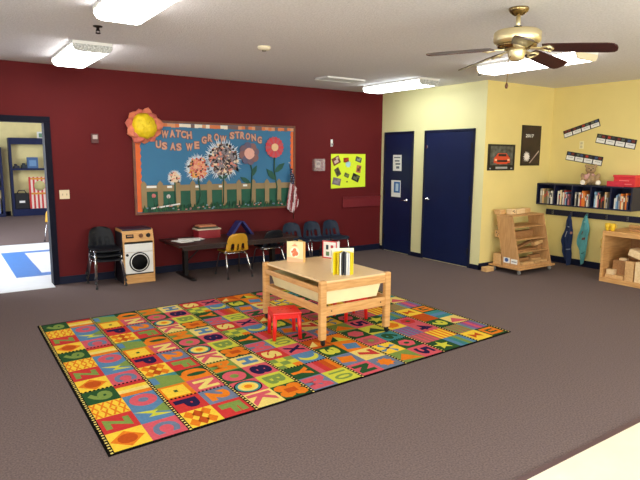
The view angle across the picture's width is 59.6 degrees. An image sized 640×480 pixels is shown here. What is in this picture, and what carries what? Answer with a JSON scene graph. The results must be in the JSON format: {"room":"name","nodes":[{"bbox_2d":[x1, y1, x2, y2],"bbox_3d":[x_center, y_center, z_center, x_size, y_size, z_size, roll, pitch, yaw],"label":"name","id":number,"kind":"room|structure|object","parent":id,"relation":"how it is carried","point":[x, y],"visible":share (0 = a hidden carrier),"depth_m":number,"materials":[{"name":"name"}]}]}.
{"room":"children's room","nodes":[
{"label":"children's room","id":0,"kind":"room"},
{"bbox_2d":[0,122,44,214],"bbox_3d":[-8.014,-2.123,15.741,8.500,2.785,0.140,-5,10,-34],"label":"wall","id":1,"kind":"structure","parent":0,"point":[19,152],"depth_m":15.43,"materials":[{"name":"paint"}]},
{"bbox_2d":[0,242,54,293],"bbox_3d":[-3.600,0.259,9.423,8.000,0.004,4.070,-5,10,-34],"label":"floor","id":2,"kind":"structure","parent":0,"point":[9,283],"depth_m":8.07,"materials":[{"name":"white tile"}]},
{"bbox_2d":[1,250,50,277],"bbox_3d":[-4.023,0.301,9.096,1.870,0.003,2.300,-5,10,-34],"label":"tile","id":3,"kind":"object","parent":2,"relation":"attached to","point":[19,263],"depth_m":8.56,"materials":[{"name":"blue tile"}]},
{"bbox_2d":[0,60,382,276],"bbox_3d":[-2.488,-0.894,7.790,8.600,2.785,0.140,-5,10,-34],"label":"wall","id":4,"kind":"structure","parent":0,"point":[79,103],"depth_m":7.93,"materials":[{"name":"red paint"}]},
{"bbox_2d":[0,115,59,284],"bbox_3d":[-3.871,-0.449,6.907,1.060,2.145,0.191,-5,10,-34],"label":"door frame","id":5,"kind":"structure","parent":4,"relation":"in","point":[45,121],"depth_m":7.08,"materials":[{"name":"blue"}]},
{"bbox_2d":[59,190,69,198],"bbox_3d":[-3.289,-0.586,7.190,0.120,0.116,0.018,-5,10,-34],"label":"light switch","id":6,"kind":"object","parent":4,"relation":"attached to","point":[64,194],"visible":1,"depth_m":7.19,"materials":[{"name":"beige"}]},
{"bbox_2d":[91,134,98,142],"bbox_3d":[-2.942,-1.327,7.298,0.090,0.120,0.045,-5,10,-34],"label":"fire alarm","id":7,"kind":"object","parent":4,"relation":"attached to","point":[94,137],"visible":1,"depth_m":7.28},
{"bbox_2d":[132,120,294,214],"bbox_3d":[-1.471,-1.083,8.336,2.590,1.302,0.062,-5,10,-34],"label":"bulletin board","id":8,"kind":"object","parent":4,"relation":"attached to","point":[189,167],"visible":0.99,"depth_m":8.26,"materials":[{"name":"blue paper"}]},
{"bbox_2d":[125,108,163,143],"bbox_3d":[-2.372,-1.554,7.575,0.533,0.494,0.150,-5,10,-34],"label":"sun decoration","id":9,"kind":"object","parent":8,"relation":"attached to","point":[144,126],"visible":1,"depth_m":7.55,"materials":[{"name":"paper"}]},
{"bbox_2d":[168,170,181,184],"bbox_3d":[-2.071,-0.887,7.956,0.227,0.236,0.006,-5,10,-34],"label":"flower","id":10,"kind":"object","parent":8,"relation":"on","point":[174,176],"depth_m":7.95,"materials":[{"name":"paper"}]},
{"bbox_2d":[185,154,210,180],"bbox_3d":[-1.783,-1.051,8.129,0.426,0.432,0.006,-5,10,-34],"label":"flower","id":11,"kind":"object","parent":8,"relation":"on","point":[197,166],"depth_m":8.12,"materials":[{"name":"paper"}]},
{"bbox_2d":[204,140,240,180],"bbox_3d":[-1.448,-1.204,8.336,0.646,0.637,0.006,-5,10,-34],"label":"flower","id":12,"kind":"object","parent":8,"relation":"on","point":[222,158],"depth_m":8.33,"materials":[{"name":"paper"}]},
{"bbox_2d":[244,148,253,158],"bbox_3d":[-1.081,-1.321,8.547,0.175,0.175,0.006,-5,10,-34],"label":"flower","id":13,"kind":"object","parent":8,"relation":"on","point":[248,152],"depth_m":8.54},
{"bbox_2d":[271,144,277,150],"bbox_3d":[-0.709,-1.458,8.778,0.121,0.119,0.009,-5,10,-34],"label":"flower","id":14,"kind":"object","parent":8,"relation":"on","point":[274,147],"depth_m":8.77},
{"bbox_2d":[287,162,298,218],"bbox_3d":[-0.458,-0.800,9.047,0.204,0.918,0.113,-5,10,-34],"label":"flag","id":15,"kind":"object","parent":8,"relation":"attached to","point":[292,200],"visible":1,"depth_m":9.02,"materials":[{"name":"red fabric"}]},
{"bbox_2d":[60,243,379,283],"bbox_3d":[-2.454,0.443,7.925,8.600,0.100,0.015,-5,10,-34],"label":"baseboard","id":16,"kind":"structure","parent":4,"relation":"attached to","point":[208,264],"depth_m":8.38,"materials":[{"name":"blue paint"}]},
{"bbox_2d":[331,154,364,188],"bbox_3d":[0.496,-1.199,9.700,0.746,0.589,0.012,-5,10,-34],"label":"poster","id":17,"kind":"object","parent":4,"relation":"attached to","point":[347,170],"visible":1,"depth_m":9.69,"materials":[{"name":"paper"}]},
{"bbox_2d":[331,155,340,165],"bbox_3d":[0.276,-1.352,9.521,0.200,0.185,0.004,-5,10,-34],"label":"photo","id":18,"kind":"object","parent":17,"relation":"on","point":[335,159],"depth_m":9.52},
{"bbox_2d":[332,177,340,185],"bbox_3d":[0.286,-1.004,9.581,0.191,0.153,0.004,-5,10,-34],"label":"photo","id":19,"kind":"object","parent":17,"relation":"attached to","point":[336,181],"depth_m":9.58},
{"bbox_2d":[334,167,340,176],"bbox_3d":[0.303,-1.166,9.568,0.157,0.171,0.004,-5,10,-34],"label":"photo","id":20,"kind":"object","parent":17,"relation":"on","point":[337,170],"depth_m":9.57},
{"bbox_2d":[351,173,359,181],"bbox_3d":[0.626,-1.094,9.801,0.193,0.171,0.004,-5,10,-34],"label":"photo","id":21,"kind":"object","parent":17,"relation":"attached to","point":[355,177],"depth_m":9.80},
{"bbox_2d":[355,156,361,162],"bbox_3d":[0.677,-1.411,9.787,0.150,0.121,0.004,-5,10,-34],"label":"photo","id":22,"kind":"object","parent":17,"relation":"attached to","point":[358,159],"depth_m":9.78},
{"bbox_2d":[342,195,380,207],"bbox_3d":[0.746,-0.686,9.938,0.850,0.185,0.035,-5,10,-34],"label":"wall panel","id":23,"kind":"object","parent":4,"relation":"attached to","point":[356,201],"visible":1,"depth_m":9.92,"materials":[{"name":"paint"}]},
{"bbox_2d":[0,215,639,479],"bbox_3d":[-1.585,0.525,8.091,10.490,0.100,20.740,-5,10,-34],"label":"floor","id":24,"kind":"structure","parent":0,"point":[565,376],"depth_m":3.98,"materials":[{"name":"carpet"}]},
{"bbox_2d":[0,147,5,216],"bbox_3d":[-9.025,-1.529,14.847,1.040,1.860,0.305,-5,10,-34],"label":"bookcase","id":25,"kind":"object","parent":24,"relation":"on","point":[3,214],"visible":1,"depth_m":15.04,"materials":[{"name":"blue paint"}]},
{"bbox_2d":[7,138,46,215],"bbox_3d":[-7.978,-1.755,15.532,1.130,2.120,0.305,-5,10,-34],"label":"bookcase","id":26,"kind":"object","parent":24,"relation":"on","point":[30,141],"visible":0.59,"depth_m":15.25,"materials":[{"name":"blue paint"}]},
{"bbox_2d":[14,190,29,208],"bbox_3d":[-8.242,-1.126,15.427,0.340,0.524,0.248,-5,10,-34],"label":"bag","id":27,"kind":"object","parent":26,"relation":"on","point":[21,199],"visible":0.95,"depth_m":15.33,"materials":[{"name":"black fabric"}]},
{"bbox_2d":[26,157,37,167],"bbox_3d":[-7.949,-2.135,15.437,0.270,0.300,0.105,-5,10,-34],"label":"game box","id":28,"kind":"object","parent":26,"relation":"on","point":[32,162],"visible":1,"depth_m":15.39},
{"bbox_2d":[28,177,46,208],"bbox_3d":[-7.851,-1.319,15.566,0.450,0.870,0.032,-5,10,-34],"label":"board","id":29,"kind":"object","parent":26,"relation":"on","point":[37,191],"visible":0.92,"depth_m":15.54,"materials":[{"name":"paper"}]},
{"bbox_2d":[44,211,47,241],"bbox_3d":[-5.240,-0.315,11.095,0.402,0.622,0.454,-2,9,-14],"label":"chair","id":30,"kind":"object","parent":24,"relation":"on","point":[46,220],"visible":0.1,"depth_m":10.91,"materials":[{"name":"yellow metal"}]},
{"bbox_2d":[86,242,127,289],"bbox_3d":[-2.787,0.275,7.263,0.402,0.622,0.454,-6,11,-37],"label":"chair","id":31,"kind":"object","parent":24,"relation":"on","point":[114,258],"visible":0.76,"depth_m":7.24,"materials":[{"name":"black plastic"}]},
{"bbox_2d":[86,231,126,284],"bbox_3d":[-2.791,0.214,7.256,0.402,0.622,0.454,-6,11,-37],"label":"chair","id":32,"kind":"object","parent":31,"relation":"on","point":[115,253],"visible":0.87,"depth_m":7.22,"materials":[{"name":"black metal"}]},
{"bbox_2d":[85,226,126,279],"bbox_3d":[-2.795,0.152,7.248,0.402,0.622,0.454,-6,11,-37],"label":"chair","id":33,"kind":"object","parent":32,"relation":"on","point":[99,233],"visible":1,"depth_m":7.29,"materials":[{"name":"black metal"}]},
{"bbox_2d":[115,226,154,284],"bbox_3d":[-2.479,0.194,7.498,0.409,0.718,0.382,-5,10,-34],"label":"washer","id":34,"kind":"object","parent":24,"relation":"on","point":[136,242],"visible":0.95,"depth_m":7.37,"materials":[{"name":"brown wood"}]},
{"bbox_2d":[160,231,297,280],"bbox_3d":[-1.301,0.214,8.147,1.830,0.503,0.790,-5,10,-34],"label":"folding table","id":35,"kind":"object","parent":24,"relation":"on","point":[256,238],"visible":0.61,"depth_m":7.83,"materials":[{"name":"brown wood"}]},
{"bbox_2d":[193,229,220,237],"bbox_3d":[-1.646,-0.099,8.130,0.330,0.117,0.210,-5,10,-34],"label":"bin","id":36,"kind":"object","parent":35,"relation":"on","point":[204,233],"visible":0.81,"depth_m":8.05,"materials":[{"name":"plastic"}]},
{"bbox_2d":[192,227,220,230],"bbox_3d":[-1.647,-0.167,8.113,0.360,0.018,0.220,-5,10,-34],"label":"picture book","id":37,"kind":"object","parent":36,"relation":"on","point":[218,227],"visible":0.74,"depth_m":8.04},
{"bbox_2d":[193,226,217,228],"bbox_3d":[-1.660,-0.189,8.113,0.300,0.018,0.200,-5,10,-34],"label":"picture book","id":38,"kind":"object","parent":37,"relation":"on","point":[193,226],"visible":0.82,"depth_m":8.03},
{"bbox_2d":[195,224,215,226],"bbox_3d":[-1.666,-0.210,8.118,0.260,0.018,0.180,-5,10,-34],"label":"picture book","id":39,"kind":"object","parent":38,"relation":"on","point":[200,225],"visible":1,"depth_m":8.06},
{"bbox_2d":[226,220,253,235],"bbox_3d":[-1.206,-0.184,8.426,0.390,0.205,0.160,-5,10,-34],"label":"book","id":40,"kind":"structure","parent":35,"relation":"on","point":[235,226],"depth_m":8.38,"materials":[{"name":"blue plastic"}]},
{"bbox_2d":[215,233,253,279],"bbox_3d":[-1.221,0.194,7.881,0.402,0.622,0.454,-5,10,-34],"label":"chair","id":41,"kind":"object","parent":24,"relation":"on","point":[235,239],"visible":1,"depth_m":7.75,"materials":[{"name":"yellow plastic"}]},
{"bbox_2d":[251,230,284,268],"bbox_3d":[-0.753,0.137,8.291,0.402,0.622,0.454,-5,10,-34],"label":"chair","id":42,"kind":"object","parent":24,"relation":"on","point":[272,233],"visible":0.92,"depth_m":8.17,"materials":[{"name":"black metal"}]},
{"bbox_2d":[37,290,510,456],"bbox_3d":[-0.454,0.875,5.436,3.828,0.009,3.030,-5,10,-34],"label":"rug","id":43,"kind":"object","parent":24,"relation":"on","point":[140,378],"visible":0.85,"depth_m":4.74,"materials":[{"name":"carpet"}]},
{"bbox_2d":[267,305,301,340],"bbox_3d":[-0.333,0.771,5.222,0.278,0.259,0.278,-2,9,-16],"label":"stool","id":44,"kind":"object","parent":43,"relation":"on","point":[292,312],"visible":1,"depth_m":5.13,"materials":[{"name":"red plastic"}]},
{"bbox_2d":[262,256,390,345],"bbox_3d":[0.040,0.556,5.537,0.806,0.594,1.080,-5,10,-34],"label":"table","id":45,"kind":"object","parent":43,"relation":"on","point":[313,279],"visible":0.95,"depth_m":5.22,"materials":[{"name":"brown wood"}]},
{"bbox_2d":[287,239,304,261],"bbox_3d":[-0.246,0.117,5.790,0.168,0.212,0.182,-5,10,-34],"label":"book","id":46,"kind":"object","parent":45,"relation":"on","point":[295,249],"visible":1,"depth_m":5.76,"materials":[{"name":"paper"}]},
{"bbox_2d":[272,270,379,303],"bbox_3d":[0.036,0.423,5.497,0.654,0.148,0.965,-5,10,-34],"label":"tub","id":47,"kind":"object","parent":45,"relation":"in","point":[360,292],"depth_m":5.20,"materials":[{"name":"beige plastic"}]},
{"bbox_2d":[322,240,339,258],"bbox_3d":[0.132,0.098,6.005,0.186,0.190,0.102,6,10,32],"label":"book","id":48,"kind":"object","parent":45,"relation":"on","point":[327,246],"visible":0.67,"depth_m":5.97,"materials":[{"name":"white paper"}]},
{"bbox_2d":[331,248,353,274],"bbox_3d":[0.219,0.199,5.192,0.210,0.232,0.148,-1,9,-8],"label":"book","id":49,"kind":"object","parent":45,"relation":"on","point":[342,259],"visible":1,"depth_m":5.15,"materials":[{"name":"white paper"}]},
{"bbox_2d":[332,297,367,321],"bbox_3d":[0.315,0.683,5.838,0.278,0.259,0.278,-4,10,-28],"label":"stool","id":50,"kind":"object","parent":43,"relation":"on","point":[365,310],"visible":0.13,"depth_m":5.74,"materials":[{"name":"red plastic"}]},
{"bbox_2d":[278,222,310,260],"bbox_3d":[-0.396,0.050,8.890,0.402,0.622,0.454,-4,10,-28],"label":"chair","id":51,"kind":"object","parent":24,"relation":"on","point":[289,227],"visible":0.59,"depth_m":9.00,"materials":[{"name":"blue plastic"}]},
{"bbox_2d":[303,221,329,256],"bbox_3d":[-0.069,0.019,9.110,0.402,0.622,0.454,-5,10,-30],"label":"chair","id":52,"kind":"object","parent":24,"relation":"on","point":[310,225],"visible":0.9,"depth_m":9.19,"materials":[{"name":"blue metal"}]},
{"bbox_2d":[320,220,349,252],"bbox_3d":[0.249,-0.011,9.324,0.402,0.622,0.454,-5,10,-31],"label":"chair","id":53,"kind":"object","parent":24,"relation":"on","point":[328,224],"visible":0.94,"depth_m":9.40,"materials":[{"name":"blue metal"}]},
{"bbox_2d":[481,266,493,271],"bbox_3d":[2.504,0.432,8.343,0.170,0.070,0.100,-5,10,-34],"label":"wooden block","id":54,"kind":"object","parent":24,"relation":"on","point":[484,268],"visible":1,"depth_m":8.30,"materials":[{"name":"brown wood"}]},
{"bbox_2d":[489,212,554,274],"bbox_3d":[3.064,0.031,8.425,0.850,0.846,0.555,-5,10,-34],"label":"cart","id":55,"kind":"object","parent":24,"relation":"on","point":[506,225],"visible":0.7,"depth_m":8.29,"materials":[{"name":"brown wood"}]},
{"bbox_2d":[493,252,502,264],"bbox_3d":[2.712,0.275,8.425,0.130,0.162,0.140,-5,10,-34],"label":"wooden block","id":56,"kind":"object","parent":55,"relation":"on","point":[497,258],"visible":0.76,"depth_m":8.38,"materials":[{"name":"brown wood"}]},
{"bbox_2d":[494,209,504,213],"bbox_3d":[2.686,-0.422,8.345,0.115,0.069,0.115,-5,10,-34],"label":"wooden block","id":57,"kind":"object","parent":55,"relation":"on","point":[496,211],"visible":1,"depth_m":8.31,"materials":[{"name":"brown wood"}]},
{"bbox_2d":[506,209,515,214],"bbox_3d":[2.853,-0.423,8.325,0.100,0.079,0.106,-5,10,-34],"label":"wooden block","id":58,"kind":"object","parent":55,"relation":"on","point":[508,211],"visible":1,"depth_m":8.29,"materials":[{"name":"brown wood"}]},
{"bbox_2d":[496,222,544,227],"bbox_3d":[3.037,-0.225,8.444,0.725,0.016,0.325,-5,10,-34],"label":"shelf","id":59,"kind":"object","parent":55,"relation":"attached to","point":[524,224],"depth_m":8.34,"materials":[{"name":"brown wood"}]},
{"bbox_2d":[498,235,546,240],"bbox_3d":[3.059,-0.041,8.436,0.725,0.016,0.325,-5,10,-34],"label":"shelf","id":60,"kind":"object","parent":55,"relation":"attached to","point":[501,237],"depth_m":8.29,"materials":[{"name":"brown wood"}]},
{"bbox_2d":[515,229,532,237],"bbox_3d":[3.017,-0.095,8.406,0.530,0.099,0.080,-5,10,-34],"label":"wooden block","id":61,"kind":"object","parent":55,"relation":"on","point":[527,232],"visible":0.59,"depth_m":8.40,"materials":[{"name":"brown wood"}]},
{"bbox_2d":[500,245,547,253],"bbox_3d":[3.082,0.142,8.428,0.725,0.016,0.325,-5,10,-34],"label":"shelf","id":62,"kind":"object","parent":55,"relation":"attached to","point":[544,248],"depth_m":8.28,"materials":[{"name":"brown wood"}]},
{"bbox_2d":[517,239,531,248],"bbox_3d":[3.029,0.075,8.386,0.430,0.132,0.070,-5,10,-34],"label":"wooden block","id":63,"kind":"object","parent":55,"relation":"on","point":[526,242],"visible":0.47,"depth_m":8.39,"materials":[{"name":"brown wood"}]},
{"bbox_2d":[520,261,533,265],"bbox_3d":[3.041,0.353,8.244,0.260,0.067,0.085,-5,10,-34],"label":"wooden block","id":64,"kind":"object","parent":55,"relation":"on","point":[523,262],"visible":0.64,"depth_m":8.19,"materials":[{"name":"brown wood"}]},
{"bbox_2d":[531,239,542,245],"bbox_3d":[3.272,0.035,8.431,0.183,0.078,0.080,-5,10,-34],"label":"wooden block","id":65,"kind":"object","parent":55,"relation":"on","point":[538,241],"visible":1,"depth_m":8.40,"materials":[{"name":"brown wood"}]},
{"bbox_2d":[531,258,546,262],"bbox_3d":[3.304,0.328,8.424,0.300,0.067,0.060,-5,10,-34],"label":"wooden block","id":66,"kind":"object","parent":55,"relation":"on","point":[542,259],"visible":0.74,"depth_m":8.41,"materials":[{"name":"brown wood"}]},
{"bbox_3d":[3.262,0.308,8.502,0.240,0.082,0.080,-5,10,-34],"label":"wooden block","id":67,"kind":"object","parent":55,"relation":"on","visible":0},
{"bbox_2d":[527,253,539,258],"bbox_3d":[3.246,0.242,8.481,0.240,0.055,0.060,-5,10,-34],"label":"wooden block","id":68,"kind":"object","parent":67,"relation":"on","point":[536,255],"visible":1,"depth_m":8.44,"materials":[{"name":"brown wood"}]},
{"bbox_2d":[516,418,639,479],"bbox_3d":[1.670,1.203,3.348,10.210,0.009,0.035,-5,10,-34],"label":"trim","id":69,"kind":"structure","parent":24,"relation":"on","point":[585,447],"depth_m":3.21,"materials":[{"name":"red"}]},
{"bbox_2d":[599,225,639,288],"bbox_3d":[4.510,0.247,7.412,0.740,0.740,1.269,-5,10,-34],"label":"base cabinet","id":70,"kind":"object","parent":24,"relation":"on","point":[616,244],"visible":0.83,"depth_m":7.73,"materials":[{"name":"brown wood"}]},
{"bbox_2d":[605,273,623,279],"bbox_3d":[4.102,0.493,7.674,0.240,0.046,0.255,-5,10,-34],"label":"wooden block","id":71,"kind":"object","parent":70,"relation":"on","point":[616,276],"visible":0.51,"depth_m":7.59,"materials":[{"name":"brown wood"}]},
{"bbox_2d":[606,268,616,274],"bbox_3d":[4.006,0.434,7.679,0.085,0.067,0.105,-5,10,-34],"label":"wooden block","id":72,"kind":"object","parent":71,"relation":"on","point":[608,271],"visible":1,"depth_m":7.65,"materials":[{"name":"brown wood"}]},
{"bbox_2d":[613,259,636,274],"bbox_3d":[4.190,0.371,7.689,0.220,0.192,0.210,-5,10,-34],"label":"wooden block","id":73,"kind":"object","parent":71,"relation":"on","point":[619,265],"visible":0.42,"depth_m":7.64,"materials":[{"name":"brown wood"}]},
{"bbox_2d":[624,261,635,281],"bbox_3d":[4.140,0.417,7.447,0.080,0.263,0.110,-5,10,-34],"label":"wooden block","id":74,"kind":"object","parent":70,"relation":"on","point":[629,274],"visible":0.93,"depth_m":7.42,"materials":[{"name":"brown wood"}]},
{"bbox_2d":[634,262,639,282],"bbox_3d":[4.234,0.433,7.309,0.080,0.273,0.185,-5,10,-34],"label":"wooden block","id":75,"kind":"object","parent":70,"relation":"in","point":[637,265],"visible":1,"depth_m":7.33,"materials":[{"name":"brown wood"}]},
{"bbox_2d":[628,248,639,259],"bbox_3d":[4.290,0.221,7.349,0.210,0.184,0.369,-5,10,-34],"label":"wooden block","id":76,"kind":"object","parent":75,"relation":"on","point":[635,252],"visible":1,"depth_m":7.38,"materials":[{"name":"brown wood"}]},
{"bbox_2d":[0,0,639,93],"bbox_3d":[-1.565,-2.328,7.665,10.490,0.100,20.740,-5,10,-34],"label":"ceiling","id":77,"kind":"structure","parent":0,"point":[372,41],"depth_m":5.22,"materials":[{"name":"paint"}]},
{"bbox_2d":[51,39,112,68],"bbox_3d":[-2.587,-1.989,6.024,0.380,0.100,1.200,-5,10,-34],"label":"ceiling light","id":78,"kind":"object","parent":77,"relation":"attached to","point":[76,53],"visible":1,"depth_m":5.72,"materials":[{"name":"white paint"}]},
{"bbox_2d":[93,25,102,33],"bbox_3d":[-1.933,-1.828,4.859,0.080,0.064,0.080,-5,10,-34],"label":"sprinkler","id":79,"kind":"object","parent":77,"relation":"attached to","point":[97,27],"visible":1,"depth_m":4.85,"materials":[{"name":"black metal"}]},
{"bbox_2d":[92,0,177,25],"bbox_3d":[-1.211,-1.648,3.811,0.380,0.100,1.230,-5,10,-34],"label":"ceiling light","id":80,"kind":"object","parent":77,"relation":"attached to","point":[129,12],"visible":1,"depth_m":3.97,"materials":[{"name":"white paint"}]},
{"bbox_2d":[257,45,270,51],"bbox_3d":[-0.573,-1.953,5.713,0.136,0.050,0.136,-5,10,-34],"label":"smoke detector","id":81,"kind":"object","parent":77,"relation":"attached to","point":[263,48],"visible":1,"depth_m":5.67,"materials":[{"name":"beige"}]},
{"bbox_2d":[315,76,364,82],"bbox_3d":[0.289,-2.310,8.048,0.660,0.022,0.320,-5,10,-34],"label":"ceiling vent","id":82,"kind":"object","parent":77,"relation":"in","point":[325,78],"visible":1,"depth_m":8.00,"materials":[{"name":"metal"}]},
{"bbox_2d":[362,77,438,93],"bbox_3d":[1.189,-2.319,8.415,0.380,0.100,1.290,-5,10,-34],"label":"ceiling light","id":83,"kind":"object","parent":77,"relation":"attached to","point":[418,82],"visible":1,"depth_m":8.19,"materials":[{"name":"white paint"}]},
{"bbox_2d":[476,57,547,75],"bbox_3d":[2.099,-1.991,6.270,0.804,0.100,1.015,-5,10,-34],"label":"ceiling light","id":84,"kind":"object","parent":77,"relation":"attached to","point":[500,67],"depth_m":6.45,"materials":[{"name":"white paint"}]},
{"bbox_2d":[426,5,618,88],"bbox_3d":[1.511,-1.447,4.251,1.286,0.588,1.313,-5,10,-34],"label":"ceiling fan","id":85,"kind":"object","parent":77,"relation":"hanging from","point":[516,40],"visible":1,"depth_m":4.13,"materials":[{"name":"gold metal"}]},
{"bbox_2d":[548,52,597,64],"bbox_3d":[2.547,-1.892,5.623,0.804,0.100,0.578,-5,10,-34],"label":"ceiling light","id":86,"kind":"object","parent":77,"relation":"attached to","point":[571,57],"depth_m":5.81,"materials":[{"name":"white paint"}]},
{"bbox_2d":[379,80,487,266],"bbox_3d":[1.816,-1.077,9.220,0.140,2.785,2.312,-5,10,-34],"label":"wall","id":87,"kind":"structure","parent":0,"point":[463,105],"depth_m":8.92,"materials":[{"name":"yellow paint"}]},
{"bbox_2d":[382,131,413,254],"bbox_3d":[1.337,-0.823,9.781,0.066,2.110,0.740,-5,10,-34],"label":"door","id":88,"kind":"structure","parent":87,"relation":"in","point":[397,211],"depth_m":9.78,"materials":[{"name":"blue paint"}]},
{"bbox_2d":[391,180,400,196],"bbox_3d":[1.331,-0.903,9.810,0.007,0.290,0.247,-5,10,-34],"label":"notice","id":89,"kind":"object","parent":88,"relation":"attached to","point":[395,184],"visible":1,"depth_m":9.80,"materials":[{"name":"white paper"}]},
{"bbox_2d":[394,182,399,192],"bbox_3d":[1.347,-0.924,9.782,0.002,0.190,0.155,-5,10,-34],"label":"picture","id":90,"kind":"object","parent":89,"relation":"attached to","point":[396,184],"depth_m":9.78},
{"bbox_2d":[393,155,401,170],"bbox_3d":[1.346,-1.343,9.729,0.006,0.275,0.224,-5,10,-34],"label":"notice","id":91,"kind":"object","parent":88,"relation":"attached to","point":[397,159],"visible":1,"depth_m":9.72,"materials":[{"name":"white paper"}]},
{"bbox_2d":[379,245,479,269],"bbox_3d":[1.747,0.273,9.370,0.015,0.070,2.329,-5,10,-34],"label":"baseboard","id":92,"kind":"structure","parent":87,"relation":"attached to","point":[472,266],"depth_m":9.45,"materials":[{"name":"blue paint"}]},
{"bbox_2d":[420,128,475,267],"bbox_3d":[1.985,-0.678,8.839,0.066,2.110,1.045,-5,10,-34],"label":"door","id":93,"kind":"structure","parent":87,"relation":"in","point":[449,154],"depth_m":8.82,"materials":[{"name":"blue paint"}]},
{"bbox_2d":[479,80,554,262],"bbox_3d":[3.036,-0.996,8.740,1.607,2.785,0.140,-5,10,-34],"label":"wall","id":94,"kind":"structure","parent":0,"point":[515,106],"depth_m":8.55,"materials":[{"name":"yellow paint"}]},
{"bbox_2d":[487,144,514,170],"bbox_3d":[2.731,-1.241,8.394,0.620,0.387,0.021,-5,10,-34],"label":"poster","id":95,"kind":"object","parent":94,"relation":"attached to","point":[500,156],"visible":1,"depth_m":8.38,"materials":[{"name":"paper"}]},
{"bbox_2d":[490,146,512,164],"bbox_3d":[2.732,-1.267,8.388,0.520,0.280,0.002,-5,10,-34],"label":"picture","id":96,"kind":"object","parent":95,"relation":"on","point":[499,155],"depth_m":8.38},
{"bbox_2d":[494,153,509,163],"bbox_3d":[2.738,-1.222,8.395,0.370,0.160,0.004,-5,10,-34],"label":"picture","id":97,"kind":"object","parent":95,"relation":"attached to","point":[499,158],"depth_m":8.39},
{"bbox_2d":[478,256,526,269],"bbox_3d":[3.063,0.342,8.870,1.625,0.100,0.015,-5,10,-34],"label":"baseboard","id":98,"kind":"structure","parent":94,"relation":"attached to","point":[485,263],"depth_m":8.48,"materials":[{"name":"blue paint"}]},
{"bbox_2d":[520,125,541,165],"bbox_3d":[3.309,-1.480,8.759,0.480,0.620,0.014,-5,10,-34],"label":"poster","id":99,"kind":"object","parent":94,"relation":"attached to","point":[531,135],"visible":1,"depth_m":8.75,"materials":[{"name":"black paper"}]},
{"bbox_2d":[528,423,639,479],"bbox_3d":[2.922,1.486,1.527,10.210,0.004,4.420,-5,10,-34],"label":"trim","id":100,"kind":"structure","parent":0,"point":[617,457],"depth_m":3.10,"materials":[{"name":"beige plastic"}]},
{"bbox_2d":[546,79,639,262],"bbox_3d":[6.087,-0.541,5.840,0.140,2.785,8.426,-5,10,-34],"label":"wall","id":101,"kind":"structure","parent":0,"point":[616,105],"depth_m":8.51,"materials":[{"name":"yellow paint"}]},
{"bbox_2d":[550,255,599,269],"bbox_3d":[6.052,0.802,5.938,0.015,0.100,8.286,-5,10,-34],"label":"baseboard","id":102,"kind":"structure","parent":101,"relation":"attached to","point":[588,264],"depth_m":8.82,"materials":[{"name":"blue paint"}]},
{"bbox_2d":[563,119,599,137],"bbox_3d":[4.026,-1.715,8.605,0.010,0.280,0.603,-5,10,-34],"label":"strip","id":103,"kind":"object","parent":101,"relation":"attached to","point":[595,123],"visible":1,"depth_m":8.60,"materials":[{"name":"white paper"}]},
{"bbox_2d":[566,151,602,165],"bbox_3d":[4.068,-1.257,8.607,0.010,0.226,0.611,-5,10,-34],"label":"strip","id":104,"kind":"object","parent":101,"relation":"attached to","point":[571,156],"visible":1,"depth_m":8.60,"materials":[{"name":"white paper"}]},
{"bbox_2d":[536,183,639,211],"bbox_3d":[4.040,-0.666,8.469,0.300,0.337,1.508,-5,10,-34],"label":"cubby","id":105,"kind":"object","parent":101,"relation":"attached to","point":[635,191],"visible":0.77,"depth_m":8.30,"materials":[{"name":"blue paint"}]},
{"bbox_2d":[580,164,600,184],"bbox_3d":[4.041,-0.975,8.339,0.281,0.311,0.264,4,9,23],"label":"plush bear","id":106,"kind":"object","parent":105,"relation":"on","point":[590,178],"visible":1,"depth_m":8.32},
{"bbox_2d":[598,192,604,207],"bbox_3d":[4.160,-0.594,8.213,0.178,0.230,0.021,-5,10,-34],"label":"book","id":107,"kind":"object","parent":105,"relation":"on","point":[601,194],"visible":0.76,"depth_m":8.16,"materials":[{"name":"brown paper"}]},
{"bbox_2d":[607,181,624,186],"bbox_3d":[4.243,-0.806,8.017,0.025,0.075,0.245,-5,10,-34],"label":"folder","id":108,"kind":"object","parent":105,"relation":"on","point":[609,183],"visible":0.98,"depth_m":8.00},
{"bbox_2d":[613,175,639,186],"bbox_3d":[4.382,-0.844,7.972,0.180,0.165,0.315,-5,10,-34],"label":"box","id":109,"kind":"object","parent":105,"relation":"on","point":[630,180],"visible":0.91,"depth_m":7.87,"materials":[{"name":"cardboard"}]},
{"bbox_2d":[626,195,630,209],"bbox_3d":[4.390,-0.530,7.893,0.173,0.203,0.020,-5,10,-34],"label":"book","id":110,"kind":"object","parent":105,"relation":"on","point":[628,196],"visible":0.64,"depth_m":7.85,"materials":[{"name":"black paper"}]},
{"bbox_2d":[546,209,639,222],"bbox_3d":[4.349,-0.326,8.256,0.078,0.090,2.275,-5,10,-34],"label":"rail","id":111,"kind":"object","parent":101,"relation":"attached to","point":[621,218],"visible":1,"depth_m":8.49,"materials":[{"name":"blue paint"}]},
{"bbox_2d":[561,214,572,264],"bbox_3d":[3.908,-0.006,8.854,0.087,0.861,0.188,-5,10,-34],"label":"apron","id":112,"kind":"object","parent":111,"relation":"hanging from","point":[566,240],"visible":1,"depth_m":8.84,"materials":[{"name":"blue fabric"}]},
{"bbox_2d":[577,214,589,264],"bbox_3d":[4.056,-0.021,8.642,0.092,0.797,0.178,-3,9,-21],"label":"apron","id":113,"kind":"object","parent":111,"relation":"hanging from","point":[582,238],"visible":1,"depth_m":8.62,"materials":[{"name":"teal fabric"}]},
{"bbox_2d":[595,134,636,149],"bbox_3d":[4.333,-1.446,8.185,0.010,0.243,0.615,-5,10,-34],"label":"strip","id":114,"kind":"object","parent":101,"relation":"attached to","point":[601,138],"visible":1,"depth_m":8.17,"materials":[{"name":"white paper"}]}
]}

